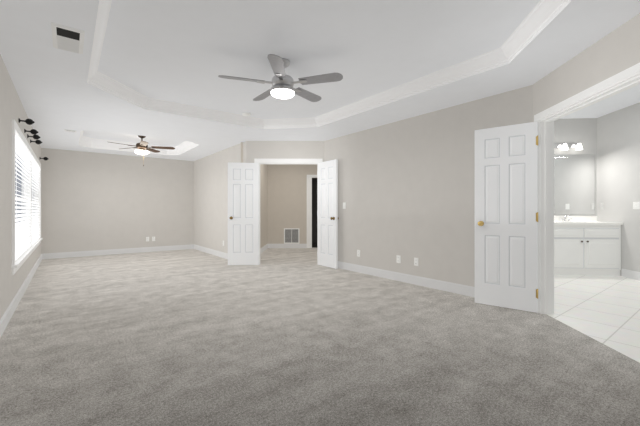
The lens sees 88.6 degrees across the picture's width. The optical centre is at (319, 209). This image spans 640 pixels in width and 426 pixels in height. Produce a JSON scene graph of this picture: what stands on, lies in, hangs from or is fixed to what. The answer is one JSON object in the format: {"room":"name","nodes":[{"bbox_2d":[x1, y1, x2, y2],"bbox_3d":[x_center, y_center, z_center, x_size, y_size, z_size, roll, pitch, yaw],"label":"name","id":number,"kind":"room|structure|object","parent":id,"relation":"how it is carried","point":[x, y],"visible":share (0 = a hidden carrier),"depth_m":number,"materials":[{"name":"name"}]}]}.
{"room":"empty bedroom","nodes":[
{"label":"empty bedroom","id":0,"kind":"room"},
{"bbox_2d":[0,54,40,318],"bbox_3d":[-3.032,-0.320,3.081,0.120,2.800,10.220,0,0,-37],"label":"wall","id":1,"kind":"structure","parent":0,"point":[11,107],"depth_m":3.25,"materials":[{"name":"paint"}]},
{"bbox_2d":[0,254,41,337],"bbox_3d":[-3.015,1.018,3.170,0.016,0.125,10.100,0,0,-37],"label":"baseboard","id":2,"kind":"structure","parent":1,"relation":"attached to","point":[8,314],"depth_m":3.62,"materials":[{"name":"white wood"}]},
{"bbox_2d":[18,118,34,124],"bbox_3d":[-3.542,-1.070,3.962,0.144,0.076,0.074,0,0,-37],"label":"curtain bracket","id":3,"kind":"object","parent":1,"relation":"attached to","point":[29,121],"visible":1,"depth_m":3.95,"materials":[{"name":"black metal"}]},
{"bbox_2d":[11,119,42,274],"bbox_3d":[-4.556,-0.145,5.088,0.185,1.650,4.290,0,0,-37],"label":"window","id":4,"kind":"structure","parent":1,"relation":"in","point":[26,203],"depth_m":4.70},
{"bbox_2d":[24,129,37,134],"bbox_3d":[-3.938,-1.070,4.478,0.144,0.076,0.074,0,0,-37],"label":"curtain bracket","id":5,"kind":"object","parent":1,"relation":"attached to","point":[33,131],"visible":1,"depth_m":4.47,"materials":[{"name":"black metal"}]},
{"bbox_2d":[27,134,39,139],"bbox_3d":[-4.181,-1.070,4.795,0.144,0.076,0.074,0,0,-37],"label":"curtain bracket","id":6,"kind":"object","parent":1,"relation":"attached to","point":[36,137],"visible":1,"depth_m":4.78,"materials":[{"name":"black metal"}]},
{"bbox_2d":[41,148,193,253],"bbox_3d":[-4.890,-0.320,8.172,3.370,2.800,0.120,0,0,-37],"label":"wall","id":7,"kind":"structure","parent":0,"point":[91,201],"depth_m":7.98,"materials":[{"name":"paint"}]},
{"bbox_2d":[42,244,193,258],"bbox_3d":[-4.795,1.018,8.159,3.234,0.125,0.016,0,0,-37],"label":"baseboard","id":8,"kind":"structure","parent":7,"relation":"attached to","point":[104,252],"depth_m":7.97,"materials":[{"name":"white wood"}]},
{"bbox_2d":[194,141,245,252],"bbox_3d":[-2.471,-0.320,7.885,0.120,2.800,3.520,0,0,-37],"label":"wall","id":9,"kind":"structure","parent":0,"point":[211,201],"depth_m":7.92,"materials":[{"name":"paint"}]},
{"bbox_2d":[194,244,227,258],"bbox_3d":[-2.483,1.018,7.790,0.016,0.125,3.384,0,0,-37],"label":"baseboard","id":10,"kind":"structure","parent":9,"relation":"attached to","point":[212,252],"depth_m":7.96,"materials":[{"name":"white wood"}]},
{"bbox_2d":[246,141,323,162],"bbox_3d":[-0.683,-0.320,6.519,1.528,2.800,0.120,0,0,0],"label":"wall","id":11,"kind":"structure","parent":0,"point":[284,149],"depth_m":6.46,"materials":[{"name":"paint"}]},
{"bbox_2d":[228,162,258,264],"bbox_3d":[-1.502,0.074,6.399,0.518,1.988,0.369,0,0,-37],"label":"door","id":12,"kind":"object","parent":11,"relation":"attached to","point":[243,213],"visible":0.98,"depth_m":6.38,"materials":[{"name":"white wood"}]},
{"bbox_2d":[254,159,322,264],"bbox_3d":[-0.620,0.035,6.519,1.338,2.089,0.172,0,0,0],"label":"door frame","id":13,"kind":"structure","parent":11,"relation":"attached to","point":[287,161],"depth_m":6.45,"materials":[{"name":"white wood"}]},
{"bbox_2d":[317,159,338,268],"bbox_3d":[0.129,0.074,6.196,0.171,1.988,0.595,0,0,-37],"label":"door","id":14,"kind":"structure","parent":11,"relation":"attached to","point":[327,214],"depth_m":6.15,"materials":[{"name":"white wood"}]},
{"bbox_2d":[0,248,639,425],"bbox_3d":[-0.223,1.105,5.281,7.256,0.050,10.390,0,0,-37],"label":"floor","id":15,"kind":"structure","parent":0,"point":[275,337],"depth_m":2.47,"materials":[{"name":"grey carpet"}]},
{"bbox_2d":[0,0,639,160],"bbox_3d":[-0.238,-1.460,5.301,7.256,0.200,10.340,0,0,-37],"label":"ceiling","id":16,"kind":"structure","parent":0,"point":[177,57],"depth_m":3.21,"materials":[{"name":"paint"}]},
{"bbox_2d":[51,22,84,53],"bbox_3d":[-2.003,-1.348,2.610,0.200,0.024,0.450,0,0,-37],"label":"ceiling vent","id":17,"kind":"object","parent":16,"relation":"in","point":[67,38],"visible":1,"depth_m":2.57,"materials":[{"name":"metal"}]},
{"bbox_2d":[110,135,174,165],"bbox_3d":[-3.705,-1.238,6.811,1.218,0.645,1.194,0,0,-37],"label":"room ceiling fan","id":18,"kind":"object","parent":16,"relation":"hanging from","point":[142,146],"visible":0.98,"depth_m":6.82,"materials":[{"name":"brown metal"}]},
{"bbox_2d":[242,112,250,116],"bbox_3d":[-1.140,-1.483,5.100,0.130,0.034,0.130,0,0,-37],"label":"smoke detector","id":19,"kind":"object","parent":16,"relation":"attached to","point":[246,114],"visible":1,"depth_m":5.06,"materials":[{"name":"plastic"}]},
{"bbox_2d":[218,54,342,101],"bbox_3d":[-0.403,-1.323,3.357,1.192,0.353,1.151,0,0,-37],"label":"ceiling fan","id":20,"kind":"object","parent":16,"relation":"hanging from","point":[282,83],"visible":1,"depth_m":3.22,"materials":[{"name":"silver metal"}]},
{"bbox_2d":[324,85,532,286],"bbox_3d":[1.242,-0.320,5.050,0.120,2.800,3.660,0,0,-37],"label":"wall","id":21,"kind":"structure","parent":0,"point":[406,190],"depth_m":4.72,"materials":[{"name":"paint"}]},
{"bbox_2d":[396,255,400,262],"bbox_3d":[1.197,0.750,5.003,0.010,0.115,0.075,0,0,-37],"label":"electrical outlet","id":22,"kind":"object","parent":21,"relation":"attached to","point":[398,258],"visible":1,"depth_m":5.00,"materials":[{"name":"plastic"}]},
{"bbox_2d":[414,258,417,265],"bbox_3d":[1.392,0.750,4.749,0.010,0.115,0.070,0,0,-37],"label":"electrical outlet","id":23,"kind":"object","parent":21,"relation":"attached to","point":[415,261],"visible":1,"depth_m":4.75,"materials":[{"name":"plastic"}]},
{"bbox_2d":[241,102,639,275],"bbox_3d":[1.501,-0.320,5.260,7.053,2.800,10.702,0,0,4],"label":"wall","id":24,"kind":"structure","parent":0,"point":[611,141],"depth_m":5.87,"materials":[{"name":"paint"}]},
{"bbox_2d":[260,244,306,253],"bbox_3d":[-1.108,1.018,8.216,2.572,0.125,2.189,0,0,-37],"label":"baseboard","id":25,"kind":"structure","parent":24,"relation":"attached to","point":[264,248],"depth_m":9.29,"materials":[{"name":"white wood"}]},
{"bbox_2d":[284,228,298,243],"bbox_3d":[-0.803,0.735,9.299,0.440,0.430,0.018,0,0,0],"label":"air vent","id":26,"kind":"object","parent":24,"relation":"in","point":[291,235],"visible":1,"depth_m":9.29,"materials":[{"name":"metal"}]},
{"bbox_2d":[307,175,316,247],"bbox_3d":[0.078,0.040,9.314,0.751,2.080,0.594,0,0,-37],"label":"trim","id":27,"kind":"structure","parent":24,"relation":"attached to","point":[309,211],"depth_m":9.29,"materials":[{"name":"white wood"}]},
{"bbox_2d":[338,261,639,296],"bbox_3d":[3.534,1.018,4.080,3.733,0.125,7.989,0,0,-37],"label":"baseboard","id":28,"kind":"structure","parent":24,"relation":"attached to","point":[461,289],"depth_m":4.88,"materials":[{"name":"white wood"}]},
{"bbox_2d":[554,143,582,149],"bbox_3d":[4.358,-1.133,5.854,0.640,0.133,0.144,0,0,4],"label":"vanity light bar","id":29,"kind":"object","parent":24,"relation":"attached to","point":[566,146],"visible":0.67,"depth_m":5.88,"materials":[{"name":"white glass"}]},
{"bbox_2d":[554,154,594,213],"bbox_3d":[4.363,-0.460,5.923,1.120,1.080,0.006,0,0,4],"label":"bathroom mirror","id":30,"kind":"object","parent":24,"relation":"attached to","point":[574,183],"visible":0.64,"depth_m":5.90,"materials":[{"name":"clear glass"}]},
{"bbox_2d":[633,202,639,208],"bbox_3d":[4.907,-0.070,5.086,0.085,0.115,0.093,0,0,-37],"label":"bathroom light switch","id":31,"kind":"object","parent":24,"relation":"attached to","point":[635,206],"visible":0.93,"depth_m":5.08,"materials":[{"name":"plastic"}]},
{"bbox_2d":[533,13,639,121],"bbox_3d":[2.259,-0.320,2.137,0.120,2.800,2.849,0,0,4],"label":"wall","id":32,"kind":"structure","parent":0,"point":[614,52],"depth_m":2.70,"materials":[{"name":"paint"}]},
{"bbox_2d":[475,122,537,312],"bbox_3d":[2.014,0.074,3.591,0.231,1.988,0.606,0,0,-37],"label":"door","id":33,"kind":"structure","parent":32,"relation":"in","point":[506,216],"depth_m":3.58,"materials":[{"name":"white wood"}]},
{"bbox_2d":[534,63,639,313],"bbox_3d":[2.311,0.035,2.809,0.172,2.089,1.378,0,0,4],"label":"door frame","id":34,"kind":"structure","parent":32,"relation":"attached to","point":[626,79],"depth_m":3.40,"materials":[{"name":"white wood"}]},
{"bbox_2d":[546,275,639,362],"bbox_3d":[3.586,1.103,2.982,2.545,0.050,6.240,0,0,4],"label":"floor","id":35,"kind":"structure","parent":0,"point":[604,310],"depth_m":3.59,"materials":[{"name":"white tile"}]},
{"bbox_2d":[554,223,622,275],"bbox_3d":[4.351,0.660,5.661,1.217,0.840,1.169,0,0,-37],"label":"base cabinet","id":36,"kind":"object","parent":35,"relation":"on","point":[587,245],"depth_m":5.38,"materials":[{"name":"white wood"}]},
{"bbox_2d":[554,219,621,226],"bbox_3d":[4.347,0.223,5.647,1.256,0.035,1.208,0,0,-37],"label":"countertop","id":37,"kind":"structure","parent":36,"relation":"on","point":[557,222],"depth_m":5.39,"materials":[{"name":"white stone"}]},
{"bbox_2d":[560,84,639,118],"bbox_3d":[3.563,-1.650,2.983,6.096,0.001,6.373,0,0,-37],"label":"ceiling","id":38,"kind":"structure","parent":0,"point":[623,99],"depth_m":5.18,"materials":[{"name":"paint"}]}
]}

